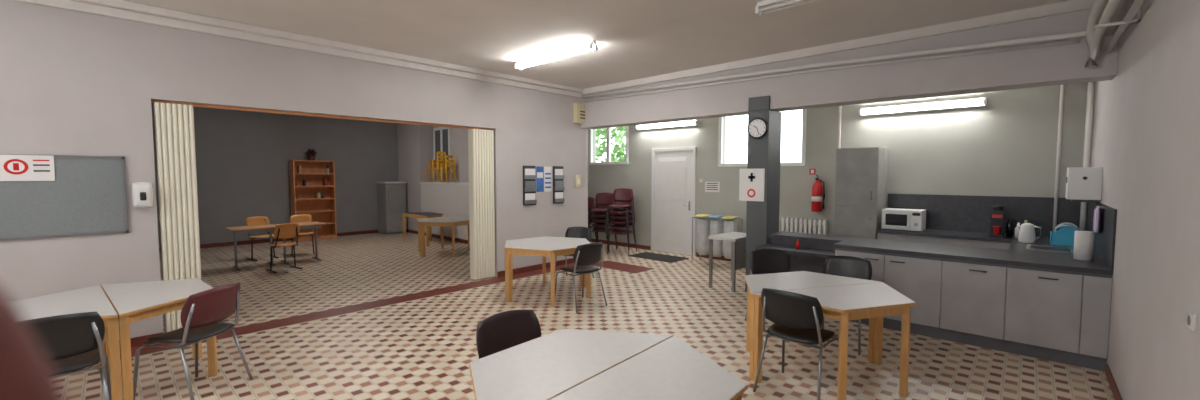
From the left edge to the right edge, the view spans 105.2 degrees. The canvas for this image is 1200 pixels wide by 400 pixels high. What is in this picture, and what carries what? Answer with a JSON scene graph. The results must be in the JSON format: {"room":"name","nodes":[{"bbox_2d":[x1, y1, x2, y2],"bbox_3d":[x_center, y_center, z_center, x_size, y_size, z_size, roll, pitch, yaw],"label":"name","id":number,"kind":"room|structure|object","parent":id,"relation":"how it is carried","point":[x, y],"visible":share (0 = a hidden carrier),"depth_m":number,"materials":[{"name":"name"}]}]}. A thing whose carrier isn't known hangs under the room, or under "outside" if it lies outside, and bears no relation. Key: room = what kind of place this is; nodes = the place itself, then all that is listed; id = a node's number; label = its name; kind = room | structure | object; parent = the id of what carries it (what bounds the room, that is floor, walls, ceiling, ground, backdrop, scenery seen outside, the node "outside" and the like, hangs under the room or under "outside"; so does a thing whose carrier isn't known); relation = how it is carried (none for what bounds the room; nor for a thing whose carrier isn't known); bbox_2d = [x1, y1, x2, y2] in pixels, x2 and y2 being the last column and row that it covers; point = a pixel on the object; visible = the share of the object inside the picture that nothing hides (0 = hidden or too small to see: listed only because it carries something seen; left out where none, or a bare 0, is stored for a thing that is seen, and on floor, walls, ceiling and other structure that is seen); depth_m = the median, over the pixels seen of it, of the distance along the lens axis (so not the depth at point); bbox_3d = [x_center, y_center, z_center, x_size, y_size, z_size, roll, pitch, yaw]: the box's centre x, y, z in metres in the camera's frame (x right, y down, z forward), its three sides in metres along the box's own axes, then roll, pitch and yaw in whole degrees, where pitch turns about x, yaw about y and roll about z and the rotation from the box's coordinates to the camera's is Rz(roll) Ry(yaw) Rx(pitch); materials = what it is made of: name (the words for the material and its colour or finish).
{"room":"community hall","nodes":[
{"label":"community hall","id":0,"kind":"room"},
{"bbox_2d":[0,288,63,399],"bbox_3d":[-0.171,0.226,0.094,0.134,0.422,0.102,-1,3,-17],"label":"chair","id":1,"kind":"object","parent":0,"point":[26,373],"visible":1,"depth_m":0.10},
{"bbox_2d":[151,103,398,247],"bbox_3d":[-7.812,-0.609,11.705,0.200,3.250,6.441,3,4,43],"label":"wall","id":2,"kind":"structure","parent":0,"point":[243,157],"depth_m":11.30,"materials":[{"name":"grey paint"}]},
{"bbox_2d":[0,0,587,342],"bbox_3d":[-3.493,-0.275,5.535,0.200,3.250,9.319,3,4,43],"label":"wall","id":3,"kind":"structure","parent":0,"point":[72,82],"depth_m":4.61,"materials":[{"name":"paint"}]},
{"bbox_2d":[0,154,128,240],"bbox_3d":[-4.857,-0.027,3.925,0.021,0.720,1.135,3,4,43],"label":"board","id":4,"kind":"object","parent":3,"relation":"attached to","point":[87,195],"visible":1,"depth_m":4.08,"materials":[{"name":"fabric"}]},
{"bbox_2d":[0,155,54,180],"bbox_3d":[-4.855,-0.271,3.890,0.007,0.220,0.297,3,4,43],"label":"notice sheet","id":5,"kind":"object","parent":4,"relation":"attached to","point":[12,167],"visible":1,"depth_m":3.89,"materials":[{"name":"white paper"}]},
{"bbox_2d":[132,182,152,207],"bbox_3d":[-4.365,-0.047,4.382,0.107,0.250,0.140,3,4,43],"label":"dispenser","id":6,"kind":"object","parent":3,"relation":"attached to","point":[142,192],"visible":1,"depth_m":4.35,"materials":[{"name":"white plastic"}]},
{"bbox_2d":[13,0,582,97],"bbox_3d":[-3.376,-1.817,5.342,0.120,0.150,9.320,3,4,43],"label":"trim","id":7,"kind":"structure","parent":3,"relation":"attached to","point":[120,9],"depth_m":5.10,"materials":[{"name":"white paint"}]},
{"bbox_2d":[151,100,492,129],"bbox_3d":[-3.075,-1.047,5.941,0.060,0.028,3.927,3,4,43],"label":"trim","id":8,"kind":"structure","parent":3,"relation":"attached to","point":[152,101],"depth_m":5.47,"materials":[{"name":"orange wood"}]},
{"bbox_2d":[104,258,573,347],"bbox_3d":[-3.485,1.303,5.621,0.212,0.090,9.332,3,4,43],"label":"baseboard","id":9,"kind":"structure","parent":3,"relation":"attached to","point":[136,341],"depth_m":7.66,"materials":[{"name":"brown tile"}]},
{"bbox_2d":[523,166,536,204],"bbox_3d":[-1.192,-0.248,7.808,0.059,0.670,0.256,3,4,43],"label":"rack","id":10,"kind":"object","parent":3,"relation":"attached to","point":[529,172],"visible":1,"depth_m":7.78,"materials":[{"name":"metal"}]},
{"bbox_2d":[536,166,551,191],"bbox_3d":[-0.983,-0.367,8.064,0.005,0.440,0.346,3,4,43],"label":"poster","id":11,"kind":"object","parent":3,"relation":"attached to","point":[544,174],"visible":1,"depth_m":8.06,"materials":[{"name":"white paper"}]},
{"bbox_2d":[553,166,564,203],"bbox_3d":[-0.744,-0.274,8.286,0.059,0.670,0.231,3,4,43],"label":"rack","id":12,"kind":"object","parent":3,"relation":"attached to","point":[558,196],"visible":1,"depth_m":8.26,"materials":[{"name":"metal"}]},
{"bbox_2d":[575,175,580,186],"bbox_3d":[-0.427,-0.357,8.635,0.039,0.208,0.132,3,4,43],"label":"wall switch","id":13,"kind":"object","parent":3,"relation":"attached to","point":[577,177],"visible":1,"depth_m":8.62,"materials":[{"name":"white plastic"}]},
{"bbox_2d":[573,103,584,123],"bbox_3d":[-0.353,-1.617,8.594,0.111,0.360,0.297,3,4,43],"label":"electrical box","id":14,"kind":"object","parent":3,"relation":"attached to","point":[578,108],"visible":0.85,"depth_m":8.51,"materials":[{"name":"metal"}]},
{"bbox_2d":[397,123,468,239],"bbox_3d":[-3.148,-0.587,11.293,7.175,3.250,0.570,3,4,43],"label":"wall","id":15,"kind":"structure","parent":0,"point":[415,142],"depth_m":12.49,"materials":[{"name":"paint"}]},
{"bbox_2d":[159,229,467,251],"bbox_3d":[-5.324,1.117,9.056,7.176,0.090,5.841,3,4,43],"label":"baseboard","id":16,"kind":"structure","parent":15,"relation":"attached to","point":[408,230],"depth_m":11.29,"materials":[{"name":"brown tile"}]},
{"bbox_2d":[424,160,437,181],"bbox_3d":[-4.588,-0.782,12.502,0.322,0.592,0.272,3,4,43],"label":"chairs","id":17,"kind":"object","parent":15,"relation":"on","point":[430,161],"visible":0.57,"depth_m":12.40,"materials":[{"name":"orange wood"}]},
{"bbox_2d":[432,151,447,181],"bbox_3d":[-4.260,-0.876,12.189,0.346,0.812,0.272,3,4,43],"label":"chairs","id":18,"kind":"object","parent":15,"relation":"on","point":[439,152],"visible":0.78,"depth_m":12.08,"materials":[{"name":"yellow wood"}]},
{"bbox_2d":[433,127,450,163],"bbox_3d":[-4.298,-1.477,12.479,0.874,1.000,0.039,3,4,43],"label":"window","id":19,"kind":"structure","parent":15,"relation":"in","point":[441,135],"depth_m":12.44,"materials":[{"name":"white plastic"}]},
{"bbox_2d":[440,155,455,182],"bbox_3d":[-3.942,-0.805,11.895,0.334,0.702,0.272,3,4,43],"label":"chairs","id":20,"kind":"object","parent":15,"relation":"on","point":[449,163],"visible":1,"depth_m":11.83,"materials":[{"name":"yellow wood"}]},
{"bbox_2d":[56,232,1114,399],"bbox_3d":[-3.040,1.355,6.409,14.540,0.100,11.485,3,4,43],"label":"floor","id":21,"kind":"structure","parent":0,"point":[423,348],"depth_m":4.67,"materials":[{"name":"tile"}]},
{"bbox_2d":[12,285,122,399],"bbox_3d":[-3.939,1.116,3.300,1.335,0.715,0.579,3,4,39],"label":"table","id":22,"kind":"object","parent":21,"relation":"on","point":[93,298],"visible":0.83,"depth_m":3.20,"materials":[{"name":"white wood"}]},
{"bbox_2d":[25,311,111,399],"bbox_3d":[-3.421,1.087,2.880,0.522,0.824,0.492,3,4,43],"label":"dining chair","id":23,"kind":"object","parent":21,"relation":"on","point":[70,343],"visible":0.65,"depth_m":2.81,"materials":[{"name":"black plastic"}]},
{"bbox_2d":[101,278,217,399],"bbox_3d":[-3.570,1.091,3.753,1.335,0.715,0.579,3,4,39],"label":"table","id":24,"kind":"object","parent":21,"relation":"on","point":[136,301],"visible":0.72,"depth_m":3.52,"materials":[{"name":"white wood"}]},
{"bbox_2d":[133,283,252,399],"bbox_3d":[-3.081,1.055,3.477,0.522,0.824,0.492,0,3,6],"label":"dining chair","id":25,"kind":"object","parent":21,"relation":"on","point":[202,313],"visible":1,"depth_m":3.37,"materials":[{"name":"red plastic"}]},
{"bbox_2d":[226,224,276,270],"bbox_3d":[-6.226,0.842,8.256,0.550,0.719,0.700,3,4,43],"label":"school desk","id":26,"kind":"object","parent":21,"relation":"on","point":[256,228],"visible":0.87,"depth_m":8.09,"materials":[{"name":"brown wood"}]},
{"bbox_2d":[246,216,278,260],"bbox_3d":[-6.658,0.743,9.034,0.453,0.822,0.424,2,4,33],"label":"chair","id":27,"kind":"object","parent":21,"relation":"on","point":[257,220],"visible":0.77,"depth_m":9.08,"materials":[{"name":"wood"}]},
{"bbox_2d":[266,223,302,272],"bbox_3d":[-5.470,0.802,7.937,0.453,0.822,0.424,2,4,33],"label":"chair","id":28,"kind":"object","parent":21,"relation":"on","point":[291,230],"visible":1,"depth_m":7.82,"materials":[{"name":"wood"}]},
{"bbox_2d":[275,222,324,264],"bbox_3d":[-5.729,0.814,8.786,0.550,0.719,0.700,3,4,43],"label":"school desk","id":29,"kind":"object","parent":21,"relation":"on","point":[303,225],"visible":0.72,"depth_m":8.79,"materials":[{"name":"brown wood"}]},
{"bbox_2d":[290,214,314,256],"bbox_3d":[-6.141,0.720,9.466,0.424,0.822,0.453,-2,4,-37],"label":"chair","id":30,"kind":"object","parent":21,"relation":"on","point":[299,218],"visible":0.7,"depth_m":9.55,"materials":[{"name":"wood"}]},
{"bbox_2d":[289,160,336,241],"bbox_3d":[-7.351,-0.002,11.777,0.380,2.030,0.924,3,4,43],"label":"bookshelf","id":31,"kind":"object","parent":21,"relation":"on","point":[323,210],"visible":0.87,"depth_m":11.91,"materials":[{"name":"orange wood"}]},
{"bbox_2d":[305,149,316,159],"bbox_3d":[-7.342,-1.168,11.669,0.378,0.308,0.342,-1,3,-19],"label":"potted plant","id":32,"kind":"object","parent":31,"relation":"on","point":[310,153],"visible":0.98,"depth_m":11.59,"materials":[{"name":"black plant"}]},
{"bbox_2d":[295,166,329,198],"bbox_3d":[-7.347,-0.137,11.730,0.200,1.485,0.772,3,4,43],"label":"books","id":33,"kind":"object","parent":31,"relation":"in","point":[327,169],"visible":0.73,"depth_m":11.78,"materials":[{"name":"multicoloured paper"}]},
{"bbox_2d":[105,261,653,358],"bbox_3d":[-2.814,1.373,5.125,1.432,0.003,9.520,3,4,43],"label":"floor band tiles","id":34,"kind":"structure","parent":21,"relation":"on","point":[630,268],"depth_m":5.85,"materials":[{"name":"red tile"}]},
{"bbox_2d":[376,182,406,233],"bbox_3d":[-5.931,0.212,13.105,0.657,1.460,0.627,3,4,43],"label":"cabinet","id":35,"kind":"object","parent":21,"relation":"on","point":[391,196],"visible":0.99,"depth_m":12.89,"materials":[{"name":"paint"}]},
{"bbox_2d":[402,212,443,246],"bbox_3d":[-4.249,0.687,11.209,1.335,0.715,0.579,3,4,43],"label":"table","id":36,"kind":"object","parent":21,"relation":"on","point":[420,215],"visible":0.83,"depth_m":11.17,"materials":[{"name":"brown wood"}]},
{"bbox_2d":[416,217,469,256],"bbox_3d":[-3.485,0.757,9.913,0.579,0.715,1.335,2,4,33],"label":"table","id":37,"kind":"object","parent":21,"relation":"on","point":[434,218],"visible":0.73,"depth_m":9.80,"materials":[{"name":"brown wood"}]},
{"bbox_2d":[420,217,469,256],"bbox_3d":[-2.995,0.775,9.595,0.579,0.715,1.335,2,4,33],"label":"table","id":38,"kind":"object","parent":21,"relation":"on","point":[458,221],"visible":0.62,"depth_m":9.21,"materials":[{"name":"brown wood"}]},
{"bbox_2d":[476,309,540,358],"bbox_3d":[-0.408,1.100,2.632,0.522,0.824,0.492,3,4,43],"label":"dining chair","id":39,"kind":"object","parent":21,"relation":"on","point":[501,331],"visible":0.28,"depth_m":2.76,"materials":[{"name":"black plastic"}]},
{"bbox_2d":[504,236,584,300],"bbox_3d":[-0.911,0.936,6.611,1.335,0.715,0.579,-3,4,-40],"label":"table","id":40,"kind":"object","parent":21,"relation":"on","point":[536,240],"visible":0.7,"depth_m":6.58,"materials":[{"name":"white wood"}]},
{"bbox_2d":[505,238,590,305],"bbox_3d":[-0.536,0.961,6.163,1.335,0.715,0.579,-3,4,-40],"label":"table","id":41,"kind":"object","parent":21,"relation":"on","point":[552,249],"visible":0.76,"depth_m":5.94,"materials":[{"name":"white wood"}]},
{"bbox_2d":[469,329,673,399],"bbox_3d":[-0.218,1.165,2.385,0.579,0.715,1.335,3,4,40],"label":"table","id":42,"kind":"object","parent":21,"relation":"on","point":[545,367],"visible":0.77,"depth_m":2.31,"materials":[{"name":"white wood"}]},
{"bbox_2d":[555,227,593,277],"bbox_3d":[-0.406,0.854,7.190,0.492,0.824,0.522,1,3,20],"label":"dining chair","id":43,"kind":"object","parent":21,"relation":"on","point":[571,232],"visible":0.35,"depth_m":7.37,"materials":[{"name":"black plastic"}]},
{"bbox_2d":[555,243,606,312],"bbox_3d":[-0.252,0.927,5.828,0.492,0.824,0.522,-3,4,-40],"label":"dining chair","id":44,"kind":"object","parent":21,"relation":"on","point":[585,256],"visible":0.97,"depth_m":5.66,"materials":[{"name":"black plastic"}]},
{"bbox_2d":[588,197,596,241],"bbox_3d":[-0.381,0.509,10.489,0.490,1.154,0.604,1,3,23],"label":"stacked chairs","id":45,"kind":"object","parent":21,"relation":"on","point":[591,201],"visible":0.19,"depth_m":10.55,"materials":[{"name":"red plastic"}]},
{"bbox_2d":[588,193,617,251],"bbox_3d":[0.058,0.475,10.104,0.490,1.264,0.632,1,3,23],"label":"stacked chairs","id":46,"kind":"object","parent":21,"relation":"on","point":[602,200],"visible":0.66,"depth_m":10.10,"materials":[{"name":"red plastic"}]},
{"bbox_2d":[605,188,636,253],"bbox_3d":[0.451,0.444,9.670,0.490,1.374,0.660,1,3,23],"label":"stacked chairs","id":47,"kind":"object","parent":21,"relation":"on","point":[623,211],"visible":1,"depth_m":9.65,"materials":[{"name":"red plastic"}]},
{"bbox_2d":[550,336,747,399],"bbox_3d":[0.229,1.186,2.010,0.579,0.715,1.335,3,4,40],"label":"table","id":48,"kind":"object","parent":21,"relation":"on","point":[671,369],"visible":1,"depth_m":2.09,"materials":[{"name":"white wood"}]},
{"bbox_2d":[628,252,688,262],"bbox_3d":[1.167,1.146,9.231,1.072,0.011,0.610,3,4,43],"label":"doormat","id":49,"kind":"object","parent":21,"relation":"on","point":[646,255],"visible":1,"depth_m":9.14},
{"bbox_2d":[692,214,742,262],"bbox_3d":[2.144,0.737,8.441,0.862,0.915,0.340,3,4,43],"label":"stand","id":50,"kind":"object","parent":21,"relation":"on","point":[707,225],"visible":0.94,"depth_m":8.34,"materials":[{"name":"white plastic"}]},
{"bbox_2d":[708,232,745,291],"bbox_3d":[1.987,0.901,6.843,0.429,0.760,0.742,3,4,43],"label":"side table","id":51,"kind":"object","parent":21,"relation":"on","point":[738,239],"visible":0.72,"depth_m":6.63,"materials":[{"name":"grey laminate"}]},
{"bbox_2d":[745,96,781,291],"bbox_3d":[2.314,-0.062,6.500,0.297,2.720,0.430,3,4,43],"label":"column","id":52,"kind":"structure","parent":21,"relation":"on","point":[762,218],"depth_m":6.34,"materials":[{"name":"paint"}]},
{"bbox_2d":[739,169,764,201],"bbox_3d":[2.108,-0.210,6.380,0.363,0.450,0.014,3,4,43],"label":"safety sign","id":53,"kind":"object","parent":52,"relation":"attached to","point":[751,181],"depth_m":6.37,"materials":[{"name":"white plastic"}]},
{"bbox_2d":[747,118,767,138],"bbox_3d":[2.154,-0.981,6.279,0.280,0.280,0.040,3,4,43],"label":"wall clock","id":54,"kind":"object","parent":52,"relation":"attached to","point":[757,128],"visible":1,"depth_m":6.26,"materials":[{"name":"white plastic"}]},
{"bbox_2d":[745,249,790,320],"bbox_3d":[1.882,0.976,4.936,0.492,0.824,0.522,0,3,1],"label":"dining chair","id":55,"kind":"object","parent":21,"relation":"on","point":[762,261],"visible":0.37,"depth_m":5.11,"materials":[{"name":"black plastic"}]},
{"bbox_2d":[753,288,838,399],"bbox_3d":[1.515,1.054,3.482,0.522,0.824,0.492,-3,4,-44],"label":"dining chair","id":56,"kind":"object","parent":21,"relation":"on","point":[796,317],"visible":0.96,"depth_m":3.32,"materials":[{"name":"black plastic"}]},
{"bbox_2d":[744,271,879,379],"bbox_3d":[1.755,1.070,4.136,1.335,0.715,0.579,-1,3,-17],"label":"table","id":57,"kind":"object","parent":21,"relation":"on","point":[783,281],"visible":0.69,"depth_m":4.04,"materials":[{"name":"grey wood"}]},
{"bbox_2d":[752,282,915,399],"bbox_3d":[1.925,1.101,3.577,1.335,0.715,0.579,-1,3,-17],"label":"table","id":58,"kind":"object","parent":21,"relation":"on","point":[844,303],"visible":0.94,"depth_m":3.42,"materials":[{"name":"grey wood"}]},
{"bbox_2d":[822,256,871,354],"bbox_3d":[2.384,0.997,4.540,0.492,0.824,0.522,3,4,43],"label":"dining chair","id":59,"kind":"object","parent":21,"relation":"on","point":[846,266],"visible":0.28,"depth_m":4.66,"materials":[{"name":"black plastic"}]},
{"bbox_2d":[834,147,887,238],"bbox_3d":[3.947,0.249,6.966,0.556,2.050,0.636,3,4,43],"label":"tall cabinet","id":60,"kind":"object","parent":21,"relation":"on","point":[861,173],"visible":0.75,"depth_m":6.72,"materials":[{"name":"metal"}]},
{"bbox_2d":[755,231,1112,371],"bbox_3d":[3.366,0.940,5.114,3.047,0.870,0.822,3,4,43],"label":"base cabinet","id":61,"kind":"object","parent":21,"relation":"on","point":[1046,306],"visible":0.81,"depth_m":4.33,"materials":[{"name":"laminate"}]},
{"bbox_2d":[1073,231,1094,260],"bbox_3d":[4.477,0.421,4.246,0.130,0.260,0.130,3,4,43],"label":"paper towel roll","id":62,"kind":"object","parent":61,"relation":"on","point":[1084,241],"visible":1,"depth_m":4.20,"materials":[{"name":"white paper"}]},
{"bbox_2d":[877,229,1098,256],"bbox_3d":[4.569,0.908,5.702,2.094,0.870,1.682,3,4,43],"label":"countertop","id":63,"kind":"structure","parent":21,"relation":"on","point":[947,237],"depth_m":5.94,"materials":[{"name":"laminate"}]},
{"bbox_2d":[881,208,925,231],"bbox_3d":[4.339,0.280,6.564,0.480,0.290,0.380,3,4,43],"label":"microwave oven","id":64,"kind":"object","parent":63,"relation":"on","point":[892,218],"visible":1,"depth_m":6.44,"materials":[{"name":"white plastic"}]},
{"bbox_2d":[989,205,1004,237],"bbox_3d":[5.008,0.268,5.784,0.140,0.400,0.250,3,4,43],"label":"coffee machine","id":65,"kind":"object","parent":63,"relation":"on","point":[997,215],"visible":1,"depth_m":5.74,"materials":[{"name":"black plastic"}]},
{"bbox_2d":[1005,219,1013,236],"bbox_3d":[5.178,0.352,5.803,0.070,0.230,0.070,3,4,43],"label":"detergent bottle","id":66,"kind":"object","parent":63,"relation":"on","point":[1009,226],"visible":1,"depth_m":5.78,"materials":[{"name":"black plastic"}]},
{"bbox_2d":[1015,223,1019,237],"bbox_3d":[5.194,0.377,5.699,0.064,0.190,0.064,3,4,43],"label":"soap bottle","id":67,"kind":"object","parent":63,"relation":"on","point":[1017,229],"visible":0.48,"depth_m":5.69,"materials":[{"name":"white plastic"}]},
{"bbox_2d":[1017,223,1041,242],"bbox_3d":[4.968,0.380,5.320,0.162,0.225,0.169,0,3,-4],"label":"electric kettle","id":68,"kind":"object","parent":63,"relation":"on","point":[1027,230],"visible":1,"depth_m":5.28,"materials":[{"name":"white plastic"}]},
{"bbox_2d":[1026,225,1078,252],"bbox_3d":[4.783,0.388,4.851,0.394,0.260,0.446,3,4,43],"label":"sink","id":69,"kind":"object","parent":63,"relation":"in","point":[1029,246],"visible":0.78,"depth_m":4.83,"materials":[{"name":"metal"}]},
{"bbox_2d":[1050,223,1079,246],"bbox_3d":[5.286,0.380,5.194,0.264,0.240,0.412,3,4,43],"label":"dish rack","id":70,"kind":"object","parent":63,"relation":"on","point":[1064,236],"visible":0.66,"depth_m":5.09,"materials":[{"name":"plastic"}]},
{"bbox_2d":[124,0,1069,88],"bbox_3d":[-3.040,-1.990,6.228,14.540,0.100,11.485,3,4,43],"label":"ceiling","id":71,"kind":"structure","parent":0,"point":[635,39],"depth_m":4.88,"materials":[{"name":"paint"}]},
{"bbox_2d":[514,40,597,69],"bbox_3d":[-0.616,-1.873,5.975,1.502,0.105,0.116,3,4,43],"label":"lamp","id":72,"kind":"object","parent":71,"relation":"attached to","point":[587,46],"visible":1,"depth_m":5.89,"materials":[{"name":"white plastic"}]},
{"bbox_2d":[755,0,818,16],"bbox_3d":[2.026,-1.754,3.778,1.502,0.105,0.116,3,4,43],"label":"lamp","id":73,"kind":"object","parent":71,"relation":"attached to","point":[767,6],"visible":1,"depth_m":4.17,"materials":[{"name":"white plastic"}]},
{"bbox_2d":[587,82,1093,230],"bbox_3d":[2.950,-0.827,7.406,6.921,2.350,0.916,2,4,31],"label":"vertical pipes","id":74,"kind":"object","parent":71,"relation":"attached to","point":[1090,89],"visible":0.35,"depth_m":5.62,"materials":[{"name":"metal"}]},
{"bbox_2d":[581,0,1118,128],"bbox_3d":[2.202,-1.596,6.454,6.765,0.710,0.370,3,4,43],"label":"beam","id":75,"kind":"structure","parent":71,"relation":"attached to","point":[1059,64],"depth_m":5.24,"materials":[{"name":"paint"}]},
{"bbox_2d":[588,82,1094,255],"bbox_3d":[2.670,-0.446,8.700,9.060,3.250,0.200,3,4,43],"label":"wall","id":76,"kind":"structure","parent":0,"point":[1006,146],"depth_m":6.76,"materials":[{"name":"paint"}]},
{"bbox_2d":[589,126,627,164],"bbox_3d":[0.207,-1.354,10.849,1.232,1.030,0.080,3,4,43],"label":"window","id":77,"kind":"structure","parent":76,"relation":"in","point":[608,130],"depth_m":10.84,"materials":[{"name":"white plastic"}]},
{"bbox_2d":[591,238,730,260],"bbox_3d":[1.118,1.122,8.960,6.154,0.090,1.666,3,4,43],"label":"baseboard","id":78,"kind":"structure","parent":76,"relation":"attached to","point":[645,247],"depth_m":10.34,"materials":[{"name":"brown tile"}]},
{"bbox_2d":[636,120,697,129],"bbox_3d":[1.373,-1.573,9.631,1.518,0.100,0.105,3,4,43],"label":"lamp","id":79,"kind":"object","parent":76,"relation":"attached to","point":[689,122],"visible":1,"depth_m":9.57,"materials":[{"name":"white plastic"}]},
{"bbox_2d":[651,147,695,255],"bbox_3d":[1.509,0.020,9.621,1.089,2.220,0.079,3,4,43],"label":"door","id":80,"kind":"structure","parent":76,"relation":"in","point":[673,184],"depth_m":9.60,"materials":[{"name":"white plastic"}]},
{"bbox_2d":[705,182,719,191],"bbox_3d":[2.202,-0.257,9.006,0.314,0.200,0.006,3,4,43],"label":"notice","id":81,"kind":"object","parent":76,"relation":"attached to","point":[709,186],"visible":1,"depth_m":9.00,"materials":[{"name":"white paper"}]},
{"bbox_2d":[718,109,806,166],"bbox_3d":[2.905,-1.172,8.330,1.628,1.120,0.080,3,4,43],"label":"window","id":82,"kind":"structure","parent":76,"relation":"in","point":[720,136],"depth_m":8.51,"materials":[{"name":"white plastic"}]},
{"bbox_2d":[779,217,827,234],"bbox_3d":[3.430,0.769,7.806,0.800,0.920,0.159,3,4,43],"label":"radiator","id":83,"kind":"object","parent":76,"relation":"attached to","point":[814,226],"visible":0.38,"depth_m":7.72,"materials":[{"name":"white metal"}]},
{"bbox_2d":[809,169,815,174],"bbox_3d":[3.570,-0.478,7.712,0.100,0.100,0.007,3,4,43],"label":"safety sign","id":84,"kind":"object","parent":76,"relation":"attached to","point":[811,171],"visible":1,"depth_m":7.71,"materials":[{"name":"red paint"}]},
{"bbox_2d":[811,175,824,211],"bbox_3d":[3.587,-0.113,7.575,0.173,0.607,0.207,0,3,4],"label":"fire extinguisher","id":85,"kind":"object","parent":76,"relation":"attached to","point":[816,200],"visible":1,"depth_m":7.51,"materials":[{"name":"red paint"}]},
{"bbox_2d":[859,98,986,115],"bbox_3d":[4.592,-1.340,6.627,1.511,0.100,0.105,3,4,43],"label":"lamp","id":86,"kind":"object","parent":76,"relation":"attached to","point":[979,101],"visible":1,"depth_m":6.55,"materials":[{"name":"white plastic"}]},
{"bbox_2d":[1091,0,1199,399],"bbox_3d":[2.264,-0.056,1.500,0.200,3.250,11.285,3,4,43],"label":"wall","id":87,"kind":"structure","parent":0,"point":[1146,134],"depth_m":2.63,"materials":[{"name":"paint"}]},
{"bbox_2d":[582,0,1144,101],"bbox_3d":[-0.948,-1.389,3.022,6.664,0.514,9.022,3,4,43],"label":"ceiling pipes","id":88,"kind":"object","parent":87,"relation":"attached to","point":[1107,17],"visible":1,"depth_m":4.50,"materials":[{"name":"metal"}]},
{"bbox_2d":[887,194,1116,269],"bbox_3d":[4.292,0.239,5.368,2.094,0.499,2.494,3,4,43],"label":"backsplash","id":89,"kind":"structure","parent":87,"relation":"attached to","point":[966,213],"depth_m":6.03,"materials":[{"name":"stone"}]},
{"bbox_2d":[1093,205,1104,233],"bbox_3d":[4.766,0.193,4.393,0.045,0.280,0.429,3,4,43],"label":"cloths","id":90,"kind":"object","parent":89,"relation":"hanging from","point":[1097,212],"visible":0.98,"depth_m":4.29,"materials":[{"name":"purple fabric"}]},
{"bbox_2d":[1065,167,1102,202],"bbox_3d":[5.029,-0.161,4.780,0.245,0.355,0.334,3,4,43],"label":"dispenser","id":91,"kind":"object","parent":87,"relation":"attached to","point":[1083,184],"visible":1,"depth_m":4.66,"materials":[{"name":"white plastic"}]},
{"bbox_2d":[1105,364,1122,399],"bbox_3d":[1.262,1.571,0.670,0.012,0.090,8.577,3,4,43],"label":"baseboard","id":92,"kind":"structure","parent":87,"relation":"attached to","point":[1115,391],"depth_m":3.49,"materials":[{"name":"brown tile"}]},
{"bbox_2d":[1186,310,1195,330],"bbox_3d":[2.505,0.510,1.946,0.013,0.070,0.082,3,4,43],"label":"power socket","id":93,"kind":"object","parent":87,"relation":"attached to","point":[1191,316],"visible":1,"depth_m":1.93,"materials":[{"name":"white plastic"}]},
{"label":"outside","id":94,"kind":"structure","parent":0,"visible":0},
{"bbox_3d":[6.949,1.202,18.495,35.000,0.100,19.800,3,4,43],"label":"ground","id":95,"kind":"structure","parent":94,"visible":0},
{"bbox_2d":[596,126,625,161],"bbox_3d":[1.409,-1.500,16.577,4.423,5.525,3.368,3,4,43],"label":"tree","id":96,"kind":"object","parent":95,"relation":"on","point":[619,150],"visible":0.09,"depth_m":16.33,"materials":[{"name":"green plant"}]}
]}

